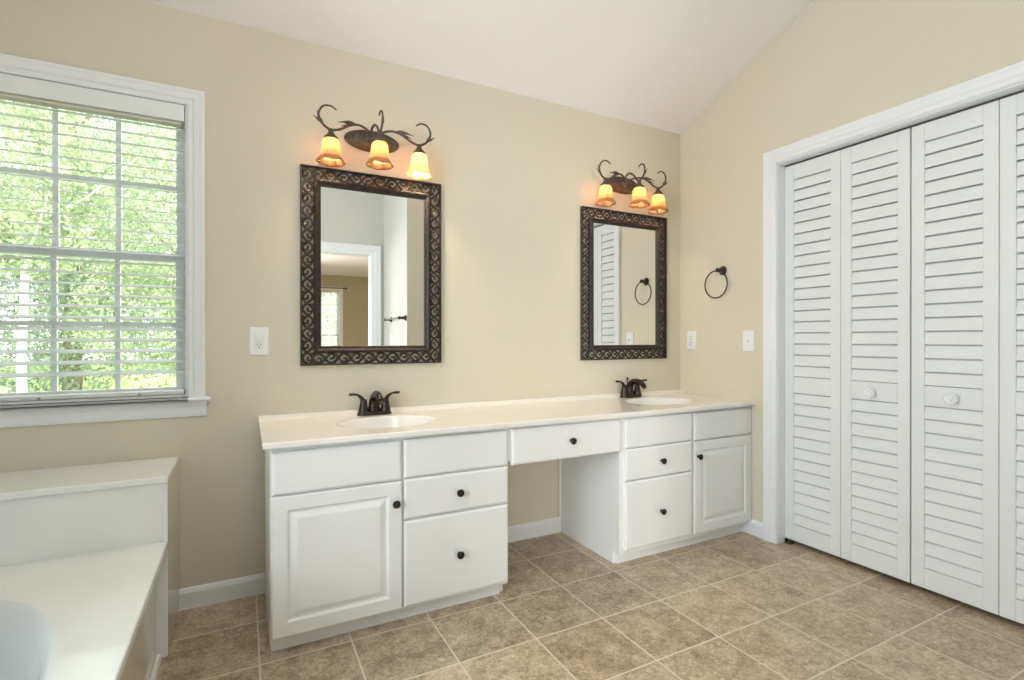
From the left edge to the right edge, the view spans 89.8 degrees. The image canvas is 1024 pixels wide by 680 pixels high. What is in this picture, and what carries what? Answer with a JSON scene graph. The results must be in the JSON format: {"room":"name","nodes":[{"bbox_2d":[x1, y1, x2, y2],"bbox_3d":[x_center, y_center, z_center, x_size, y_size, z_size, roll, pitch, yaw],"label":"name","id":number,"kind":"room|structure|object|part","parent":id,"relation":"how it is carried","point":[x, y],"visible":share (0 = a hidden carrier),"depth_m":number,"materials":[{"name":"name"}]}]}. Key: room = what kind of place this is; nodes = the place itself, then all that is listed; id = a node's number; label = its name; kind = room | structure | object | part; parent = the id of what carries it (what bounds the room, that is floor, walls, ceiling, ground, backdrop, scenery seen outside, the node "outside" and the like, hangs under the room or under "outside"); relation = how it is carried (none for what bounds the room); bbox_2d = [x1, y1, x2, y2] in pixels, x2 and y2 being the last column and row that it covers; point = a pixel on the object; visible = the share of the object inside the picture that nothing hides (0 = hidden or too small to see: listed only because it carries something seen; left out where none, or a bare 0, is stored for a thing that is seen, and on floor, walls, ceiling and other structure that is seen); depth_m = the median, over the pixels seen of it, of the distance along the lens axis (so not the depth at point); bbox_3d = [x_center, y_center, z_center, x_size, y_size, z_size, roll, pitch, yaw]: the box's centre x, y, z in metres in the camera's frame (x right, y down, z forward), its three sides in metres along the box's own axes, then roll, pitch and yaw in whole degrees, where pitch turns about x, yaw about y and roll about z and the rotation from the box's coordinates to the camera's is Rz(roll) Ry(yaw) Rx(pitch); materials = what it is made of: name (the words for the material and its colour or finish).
{"room":"bathroom","nodes":[
{"label":"bathroom","id":0,"kind":"room"},
{"bbox_2d":[0,0,679,611],"bbox_3d":[-0.628,-0.076,2.569,4.112,2.569,0.120,0,0,-28],"label":"wall","id":1,"kind":"structure","parent":0,"point":[515,172],"depth_m":2.37,"materials":[{"name":"paint"}]},
{"bbox_2d":[0,53,210,427],"bbox_3d":[-1.755,-0.358,1.956,1.055,1.349,0.162,0,0,-28],"label":"window","id":2,"kind":"structure","parent":1,"relation":"in","point":[193,402],"depth_m":2.08,"materials":[{"name":"white wood"}]},
{"bbox_2d":[0,73,184,401],"bbox_3d":[-1.748,-0.370,1.946,0.867,1.190,0.065,0,0,-28],"label":"window blind","id":3,"kind":"object","parent":2,"relation":"attached to","point":[13,88],"visible":0.99,"depth_m":1.99,"materials":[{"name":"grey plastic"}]},
{"bbox_3d":[-1.775,-0.339,1.940,0.002,1.100,0.051,0,0,-28],"label":"ladder cord","id":4,"kind":"part","parent":3,"relation":"part of","materials":[{"name":"white fabric"}]},
{"bbox_3d":[-1.748,0.216,1.947,0.861,0.017,0.051,0,0,-28],"label":"rail","id":5,"kind":"part","parent":3,"relation":"part of","materials":[{"name":"white plastic"}]},
{"bbox_3d":[-1.503,-0.340,2.082,0.002,1.100,0.051,0,0,-28],"label":"ladder cord","id":6,"kind":"part","parent":3,"relation":"part of","materials":[{"name":"white fabric"}]},
{"bbox_3d":[-1.785,-0.643,2.013,0.875,0.636,0.024,0,0,-28],"label":"sash","id":7,"kind":"part","parent":2,"relation":"part of","materials":[{"name":"white wood"}]},
{"bbox_3d":[-1.773,-0.063,1.991,0.875,0.596,0.024,0,0,-28],"label":"sash","id":8,"kind":"part","parent":2,"relation":"part of","materials":[{"name":"white wood"}]},
{"bbox_3d":[-1.754,0.239,1.958,1.055,0.027,0.162,0,0,-28],"label":"sill","id":9,"kind":"part","parent":2,"relation":"part of","materials":[{"name":"white wood"}]},
{"bbox_2d":[179,573,264,610],"bbox_3d":[-1.226,1.067,2.183,0.319,0.086,0.012,0,0,-28],"label":"baseboard","id":10,"kind":"structure","parent":1,"relation":"attached to","point":[246,586],"depth_m":2.17,"materials":[{"name":"white wood"}]},
{"bbox_2d":[249,327,268,354],"bbox_3d":[-1.105,0.005,2.246,0.076,0.122,0.010,0,0,-28],"label":"wall outlet","id":11,"kind":"object","parent":1,"relation":"attached to","point":[258,336],"visible":1,"depth_m":2.24,"materials":[{"name":"white plastic"}]},
{"bbox_2d":[255,333,262,348],"bbox_3d":[-1.104,0.005,2.244,0.034,0.068,0.002,0,0,-28],"label":"receptacle","id":12,"kind":"object","parent":11,"relation":"attached to","point":[258,336],"depth_m":2.24,"materials":[{"name":"white plastic"}]},
{"bbox_2d":[300,164,440,365],"bbox_3d":[-0.657,-0.338,2.468,0.666,0.908,0.030,0,0,-28],"label":"wall mirror","id":13,"kind":"object","parent":1,"relation":"attached to","point":[371,258],"visible":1,"depth_m":2.46,"materials":[{"name":"brown metal"}]},
{"bbox_3d":[-0.662,-0.338,2.476,0.498,0.740,0.010,0,0,-28],"label":"glass","id":14,"kind":"part","parent":13,"relation":"part of","materials":[{"name":"white mirror"}]},
{"bbox_2d":[314,104,433,179],"bbox_3d":[-0.623,-0.914,2.378,0.560,0.253,0.220,0,0,-28],"label":"wall light","id":15,"kind":"object","parent":1,"relation":"attached to","point":[379,145],"visible":1,"depth_m":2.38,"materials":[{"name":"brown metal"}]},
{"bbox_3d":[-0.808,-0.843,2.293,0.128,0.111,0.117,0,0,-28],"label":"lamp shade","id":16,"kind":"part","parent":15,"relation":"part of","materials":[{"name":"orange glass"}]},
{"bbox_3d":[-0.757,-0.987,2.333,0.283,0.108,0.040,0,0,-44],"label":"arm","id":17,"kind":"part","parent":15,"relation":"part of","materials":[{"name":"brown metal"}]},
{"bbox_3d":[-0.669,-0.953,2.466,0.260,0.104,0.022,0,0,-28],"label":"plate","id":18,"kind":"part","parent":15,"relation":"part of","materials":[{"name":"brown metal"}]},
{"bbox_3d":[-0.618,-0.986,2.364,0.018,0.102,0.191,0,0,-33],"label":"arm","id":19,"kind":"part","parent":15,"relation":"part of","materials":[{"name":"brown metal"}]},
{"bbox_3d":[-0.601,-0.844,2.336,0.128,0.111,0.117,0,0,-28],"label":"lamp shade","id":20,"kind":"part","parent":15,"relation":"part of","materials":[{"name":"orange glass"}]},
{"bbox_3d":[-0.509,-0.987,2.462,0.283,0.108,0.040,0,0,-11],"label":"arm","id":21,"kind":"part","parent":15,"relation":"part of","materials":[{"name":"brown metal"}]},
{"bbox_3d":[-0.448,-0.844,2.481,0.128,0.111,0.117,0,0,-28],"label":"lamp shade","id":22,"kind":"part","parent":15,"relation":"part of","materials":[{"name":"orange glass"}]},
{"bbox_2d":[508,517,560,542],"bbox_3d":[0.019,1.065,2.833,0.590,0.086,0.012,0,0,-28],"label":"baseboard","id":23,"kind":"structure","parent":1,"relation":"attached to","point":[533,529],"depth_m":2.88,"materials":[{"name":"white wood"}]},
{"bbox_2d":[580,206,666,359],"bbox_3d":[0.706,-0.335,3.179,0.666,0.908,0.030,0,0,-28],"label":"wall mirror","id":24,"kind":"object","parent":1,"relation":"attached to","point":[623,298],"visible":1,"depth_m":3.17,"materials":[{"name":"brown metal"}]},
{"bbox_3d":[0.701,-0.335,3.187,0.498,0.740,0.010,0,0,-28],"label":"glass","id":25,"kind":"part","parent":24,"relation":"part of","materials":[{"name":"white mirror"}]},
{"bbox_2d":[595,160,668,213],"bbox_3d":[0.731,-0.917,3.085,0.560,0.253,0.220,0,0,-28],"label":"wall light","id":26,"kind":"object","parent":1,"relation":"attached to","point":[622,185],"visible":1,"depth_m":3.09,"materials":[{"name":"brown metal"}]},
{"bbox_3d":[0.546,-0.846,3.000,0.128,0.111,0.117,0,0,-28],"label":"lamp shade","id":27,"kind":"part","parent":26,"relation":"part of","materials":[{"name":"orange glass"}]},
{"bbox_3d":[0.597,-0.989,3.040,0.283,0.108,0.040,0,0,-44],"label":"arm","id":28,"kind":"part","parent":26,"relation":"part of","materials":[{"name":"brown metal"}]},
{"bbox_3d":[0.685,-0.956,3.172,0.260,0.104,0.022,0,0,-28],"label":"plate","id":29,"kind":"part","parent":26,"relation":"part of","materials":[{"name":"brown metal"}]},
{"bbox_3d":[0.736,-0.989,3.071,0.018,0.102,0.191,0,0,-33],"label":"arm","id":30,"kind":"part","parent":26,"relation":"part of","materials":[{"name":"brown metal"}]},
{"bbox_3d":[0.753,-0.846,3.042,0.128,0.111,0.117,0,0,-28],"label":"lamp shade","id":31,"kind":"part","parent":26,"relation":"part of","materials":[{"name":"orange glass"}]},
{"bbox_3d":[0.844,-0.990,3.169,0.283,0.108,0.040,0,0,-11],"label":"arm","id":32,"kind":"part","parent":26,"relation":"part of","materials":[{"name":"brown metal"}]},
{"bbox_3d":[0.906,-0.846,3.188,0.128,0.111,0.117,0,0,-28],"label":"lamp shade","id":33,"kind":"part","parent":26,"relation":"part of","materials":[{"name":"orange glass"}]},
{"bbox_2d":[144,0,813,133],"bbox_3d":[0.106,-2.020,1.156,4.112,1.420,3.300,0,0,-28],"label":"ceiling","id":34,"kind":"structure","parent":0,"point":[659,64],"depth_m":2.58,"materials":[{"name":"paint"}]},
{"bbox_2d":[55,531,1023,679],"bbox_3d":[0.139,1.161,1.211,4.210,0.100,3.240,0,0,-28],"label":"floor","id":35,"kind":"structure","parent":0,"point":[742,605],"depth_m":1.96,"materials":[{"name":"tile"}]},
{"bbox_2d":[0,457,178,679],"bbox_3d":[-1.344,0.796,0.915,1.066,0.632,2.149,0,0,-28],"label":"bathtub","id":36,"kind":"object","parent":35,"relation":"on","point":[91,548],"visible":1,"depth_m":1.63,"materials":[{"name":"white ceramic"}]},
{"bbox_2d":[0,600,55,679],"bbox_3d":[-1.228,0.901,0.728,0.800,0.380,1.454,0,0,-28],"label":"basin","id":37,"kind":"object","parent":36,"relation":"in","point":[27,634],"depth_m":1.31,"materials":[{"name":"white ceramic"}]},
{"bbox_3d":[-1.696,0.606,1.569,1.048,0.206,0.014,0,0,-28],"label":"splash panel","id":38,"kind":"part","parent":36,"relation":"part of","materials":[{"name":"white stone"}]},
{"bbox_3d":[-1.279,0.924,0.753,1.030,0.378,1.800,0,0,-28],"label":"skirt panel","id":39,"kind":"part","parent":36,"relation":"part of","materials":[{"name":"stone"}]},
{"bbox_3d":[-1.299,0.806,1.961,0.014,0.608,0.337,0,0,-28],"label":"panel","id":40,"kind":"part","parent":36,"relation":"part of","materials":[{"name":"stone"}]},
{"bbox_2d":[265,415,507,651],"bbox_3d":[-0.542,0.741,2.223,0.930,0.736,0.571,0,0,-28],"label":"vanity cabinet","id":41,"kind":"object","parent":35,"relation":"on","point":[359,535],"visible":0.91,"depth_m":1.96,"materials":[{"name":"white wood"}]},
{"bbox_3d":[-0.633,0.795,1.895,0.458,0.494,0.018,0,0,-28],"label":"door","id":42,"kind":"part","parent":41,"relation":"part of","materials":[{"name":"white wood"}]},
{"bbox_3d":[-0.443,0.629,1.968,0.032,0.032,0.028,0,0,-28],"label":"knob","id":43,"kind":"part","parent":41,"relation":"part of","materials":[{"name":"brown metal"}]},
{"bbox_3d":[-0.221,0.874,2.111,0.455,0.335,0.018,0,0,-28],"label":"drawer","id":44,"kind":"part","parent":41,"relation":"part of","materials":[{"name":"white wood"}]},
{"bbox_3d":[-0.221,0.621,2.110,0.455,0.156,0.018,0,0,-28],"label":"drawer","id":45,"kind":"part","parent":41,"relation":"part of","materials":[{"name":"white wood"}]},
{"bbox_3d":[-0.210,0.621,2.090,0.032,0.032,0.028,0,0,-28],"label":"knob","id":46,"kind":"part","parent":41,"relation":"part of","materials":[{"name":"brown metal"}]},
{"bbox_3d":[-0.210,0.873,2.090,0.032,0.032,0.028,0,0,-28],"label":"knob","id":47,"kind":"part","parent":41,"relation":"part of","materials":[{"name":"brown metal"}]},
{"bbox_2d":[559,398,751,562],"bbox_3d":[0.824,0.738,2.937,0.958,0.736,0.571,0,0,-28],"label":"vanity cabinet","id":48,"kind":"object","parent":35,"relation":"on","point":[675,480],"visible":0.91,"depth_m":2.69,"materials":[{"name":"white wood"}]},
{"bbox_2d":[258,389,754,449],"bbox_3d":[0.134,0.405,2.580,2.511,0.151,0.564,0,0,-28],"label":"countertop","id":49,"kind":"structure","parent":48,"relation":"on","point":[275,434],"depth_m":2.37,"materials":[{"name":"beige stone"}]},
{"bbox_2d":[349,391,399,415],"bbox_3d":[-0.646,0.293,2.413,0.182,0.116,0.182,0,0,16],"label":"faucet","id":50,"kind":"object","parent":49,"relation":"on","point":[376,399],"visible":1,"depth_m":2.40,"materials":[{"name":"brown metal"}]},
{"bbox_3d":[-0.712,0.291,2.390,0.092,0.092,0.049,0,0,-28],"label":"handle","id":51,"kind":"part","parent":50,"relation":"part of","materials":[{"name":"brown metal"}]},
{"bbox_3d":[-0.648,0.342,2.424,0.158,0.018,0.058,0,0,-28],"label":"plate","id":52,"kind":"part","parent":50,"relation":"part of","materials":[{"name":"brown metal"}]},
{"bbox_3d":[-0.628,0.287,2.386,0.060,0.105,0.168,0,0,-28],"label":"spout","id":53,"kind":"part","parent":50,"relation":"part of","materials":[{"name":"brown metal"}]},
{"bbox_3d":[-0.584,0.291,2.457,0.092,0.092,0.049,0,0,-28],"label":"handle","id":54,"kind":"part","parent":50,"relation":"part of","materials":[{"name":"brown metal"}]},
{"bbox_2d":[335,415,436,427],"bbox_3d":[-0.537,0.417,2.222,0.434,0.130,0.316,0,0,-28],"label":"basin","id":55,"kind":"object","parent":49,"relation":"in","point":[387,421],"depth_m":2.35,"materials":[{"name":"white ceramic"}]},
{"bbox_3d":[0.012,0.340,2.815,2.510,0.020,0.035,0,0,-28],"label":"backsplash lip","id":56,"kind":"part","parent":49,"relation":"part of","materials":[{"name":"beige stone"}]},
{"bbox_2d":[616,377,646,397],"bbox_3d":[0.734,0.289,3.133,0.182,0.120,0.182,0,0,19],"label":"faucet","id":57,"kind":"object","parent":49,"relation":"on","point":[627,391],"visible":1,"depth_m":3.11,"materials":[{"name":"brown metal"}]},
{"bbox_3d":[0.662,0.289,3.107,0.092,0.092,0.049,0,0,-28],"label":"handle","id":58,"kind":"part","parent":57,"relation":"part of","materials":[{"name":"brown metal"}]},
{"bbox_3d":[0.726,0.340,3.141,0.158,0.018,0.058,0,0,-28],"label":"plate","id":59,"kind":"part","parent":57,"relation":"part of","materials":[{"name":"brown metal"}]},
{"bbox_3d":[0.746,0.285,3.103,0.060,0.105,0.168,0,0,-28],"label":"spout","id":60,"kind":"part","parent":57,"relation":"part of","materials":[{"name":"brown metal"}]},
{"bbox_3d":[0.790,0.288,3.174,0.092,0.092,0.049,0,0,-28],"label":"handle","id":61,"kind":"part","parent":57,"relation":"part of","materials":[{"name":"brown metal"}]},
{"bbox_2d":[625,398,693,404],"bbox_3d":[0.843,0.414,2.943,0.430,0.130,0.316,0,0,-28],"label":"basin","id":62,"kind":"object","parent":49,"relation":"in","point":[635,401],"depth_m":3.08,"materials":[{"name":"white ceramic"}]},
{"bbox_2d":[507,418,620,464],"bbox_3d":[0.155,0.457,2.551,0.610,0.170,0.508,0,0,-28],"label":"drawer","id":63,"kind":"object","parent":48,"relation":"attached to","point":[555,441],"visible":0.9,"depth_m":2.34,"materials":[{"name":"white wood"}]},
{"bbox_3d":[0.279,0.460,2.345,0.032,0.032,0.028,0,0,-28],"label":"knob","id":64,"kind":"part","parent":63,"relation":"part of","materials":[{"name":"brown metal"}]},
{"bbox_3d":[0.750,0.863,2.617,0.448,0.335,0.018,0,0,-28],"label":"drawer","id":65,"kind":"part","parent":48,"relation":"part of","materials":[{"name":"white wood"}]},
{"bbox_3d":[0.749,0.613,2.616,0.448,0.156,0.018,0,0,-28],"label":"drawer","id":66,"kind":"part","parent":48,"relation":"part of","materials":[{"name":"white wood"}]},
{"bbox_3d":[0.764,0.867,2.599,0.032,0.032,0.028,0,0,-28],"label":"knob","id":67,"kind":"part","parent":48,"relation":"part of","materials":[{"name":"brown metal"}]},
{"bbox_3d":[0.766,0.611,2.599,0.032,0.032,0.028,0,0,-28],"label":"knob","id":68,"kind":"part","parent":48,"relation":"part of","materials":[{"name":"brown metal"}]},
{"bbox_3d":[1.163,0.784,2.833,0.450,0.491,0.018,0,0,-28],"label":"door","id":69,"kind":"part","parent":48,"relation":"part of","materials":[{"name":"white wood"}]},
{"bbox_2d":[680,0,1023,522],"bbox_3d":[1.671,-0.512,2.477,0.120,3.437,2.170,0,0,-28],"label":"wall","id":70,"kind":"structure","parent":0,"point":[838,63],"depth_m":2.86,"materials":[{"name":"paint"}]},
{"bbox_2d":[687,331,695,349],"bbox_3d":[1.158,0.003,3.322,0.008,0.120,0.074,0,0,-28],"label":"wall outlet","id":71,"kind":"object","parent":70,"relation":"attached to","point":[691,335],"visible":1,"depth_m":3.32,"materials":[{"name":"white plastic"}]},
{"bbox_2d":[704,266,727,298],"bbox_3d":[1.243,-0.347,3.105,0.058,0.197,0.172,0,0,-28],"label":"towel ring","id":72,"kind":"object","parent":70,"relation":"attached to","point":[722,270],"visible":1,"depth_m":3.08,"materials":[{"name":"brown metal"}]},
{"bbox_3d":[1.250,-0.419,3.091,0.058,0.054,0.054,0,0,-28],"label":"post","id":73,"kind":"part","parent":72,"relation":"part of","materials":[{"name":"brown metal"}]},
{"bbox_2d":[743,330,754,351],"bbox_3d":[1.349,0.006,2.944,0.020,0.121,0.076,0,0,-28],"label":"light switch","id":74,"kind":"object","parent":70,"relation":"attached to","point":[748,336],"visible":1,"depth_m":2.94,"materials":[{"name":"white plastic"}]},
{"bbox_2d":[743,519,762,538],"bbox_3d":[1.367,1.063,2.922,0.012,0.086,0.150,0,0,-28],"label":"baseboard","id":75,"kind":"structure","parent":70,"relation":"attached to","point":[754,527],"depth_m":2.90,"materials":[{"name":"white wood"}]},
{"bbox_2d":[784,150,840,556],"bbox_3d":[1.571,0.081,2.690,0.039,2.050,0.296,0,0,-28],"label":"door","id":76,"kind":"structure","parent":70,"relation":"in","point":[812,292],"depth_m":2.68,"materials":[{"name":"wood"}]},
{"bbox_2d":[841,128,911,582],"bbox_3d":[1.700,0.069,2.420,0.061,2.025,0.298,0,0,-28],"label":"door","id":77,"kind":"structure","parent":70,"relation":"in","point":[876,291],"depth_m":2.41,"materials":[{"name":"white wood"}]},
{"bbox_3d":[1.684,0.247,2.419,0.031,0.051,0.051,0,0,-28],"label":"knob","id":78,"kind":"part","parent":77,"relation":"part of","materials":[{"name":"white ceramic"}]},
{"bbox_2d":[763,61,1023,543],"bbox_3d":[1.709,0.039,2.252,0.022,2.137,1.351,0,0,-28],"label":"trim","id":79,"kind":"structure","parent":70,"relation":"attached to","point":[1011,75],"depth_m":2.79,"materials":[{"name":"white wood"}]},
{"bbox_2d":[786,90,1023,166],"bbox_3d":[1.788,-0.947,2.290,0.028,0.009,1.199,0,0,-28],"label":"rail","id":80,"kind":"structure","parent":70,"relation":"attached to","point":[1016,93],"depth_m":2.27,"materials":[{"name":"metal"}]},
{"bbox_2d":[911,100,999,614],"bbox_3d":[1.841,0.070,2.150,0.061,2.025,0.298,0,0,-28],"label":"door","id":81,"kind":"structure","parent":70,"relation":"in","point":[955,313],"depth_m":2.15,"materials":[{"name":"white wood"}]},
{"bbox_3d":[1.830,0.244,2.140,0.031,0.051,0.051,0,0,-28],"label":"knob","id":82,"kind":"part","parent":81,"relation":"part of","materials":[{"name":"white ceramic"}]},
{"bbox_2d":[999,92,1023,623],"bbox_3d":[1.994,0.070,1.892,0.029,2.025,0.298,0,0,-28],"label":"door","id":83,"kind":"structure","parent":70,"relation":"in","point":[1011,350],"depth_m":1.98,"materials":[{"name":"white wood"}]},
{"bbox_2d":[797,128,1023,391],"bbox_3d":[2.080,-0.093,2.449,0.578,2.600,1.440,0,0,-28],"label":"wall","id":84,"kind":"structure","parent":0,"point":[1022,128],"depth_m":2.85,"materials":[{"name":"paint"}]},
{"label":"outside","id":85,"kind":"structure","parent":0,"visible":0},
{"bbox_2d":[0,363,175,391],"bbox_3d":[-14.945,1.651,17.929,50.000,0.120,39.400,0,0,-28],"label":"lawn","id":86,"kind":"structure","parent":85,"point":[94,367],"depth_m":20.64,"materials":[{"name":"green plant"}]},
{"bbox_2d":[0,387,13,392],"bbox_3d":[-4.814,1.061,4.716,1.403,1.378,1.075,0,0,-28],"label":"shrub","id":87,"kind":"object","parent":86,"relation":"on","point":[3,388],"visible":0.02,"depth_m":4.85,"materials":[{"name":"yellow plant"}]},
{"bbox_2d":[0,99,143,391],"bbox_3d":[-5.580,-0.802,5.579,2.003,4.819,1.715,0,0,15],"label":"tree","id":88,"kind":"object","parent":86,"relation":"on","point":[18,204],"visible":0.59,"depth_m":5.64,"materials":[{"name":"green plant"}]},
{"bbox_2d":[0,101,175,392],"bbox_3d":[-9.905,-2.295,12.996,10.176,7.794,3.548,0,0,-28],"label":"tree","id":89,"kind":"object","parent":86,"relation":"on","point":[95,132],"visible":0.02,"depth_m":12.54,"materials":[{"name":"green plant"}]},
{"bbox_2d":[0,101,176,392],"bbox_3d":[-8.153,-1.851,9.638,4.898,6.912,3.126,0,0,-28],"label":"tree","id":90,"kind":"object","parent":86,"relation":"on","point":[68,383],"visible":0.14,"depth_m":9.34,"materials":[{"name":"green plant"}]},
{"bbox_2d":[62,119,176,375],"bbox_3d":[-5.088,-1.003,8.085,2.812,5.221,2.184,0,0,-7],"label":"leafy tree","id":91,"kind":"object","parent":86,"relation":"on","point":[161,270],"visible":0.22,"depth_m":7.47,"materials":[{"name":"green plant"}]},
{"bbox_2d":[110,373,175,388],"bbox_3d":[-3.721,0.994,5.873,1.084,1.362,1.736,0,0,44],"label":"leafy shrub","id":92,"kind":"object","parent":86,"relation":"on","point":[141,382],"visible":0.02,"depth_m":5.58,"materials":[{"name":"yellow plant"}]}
]}

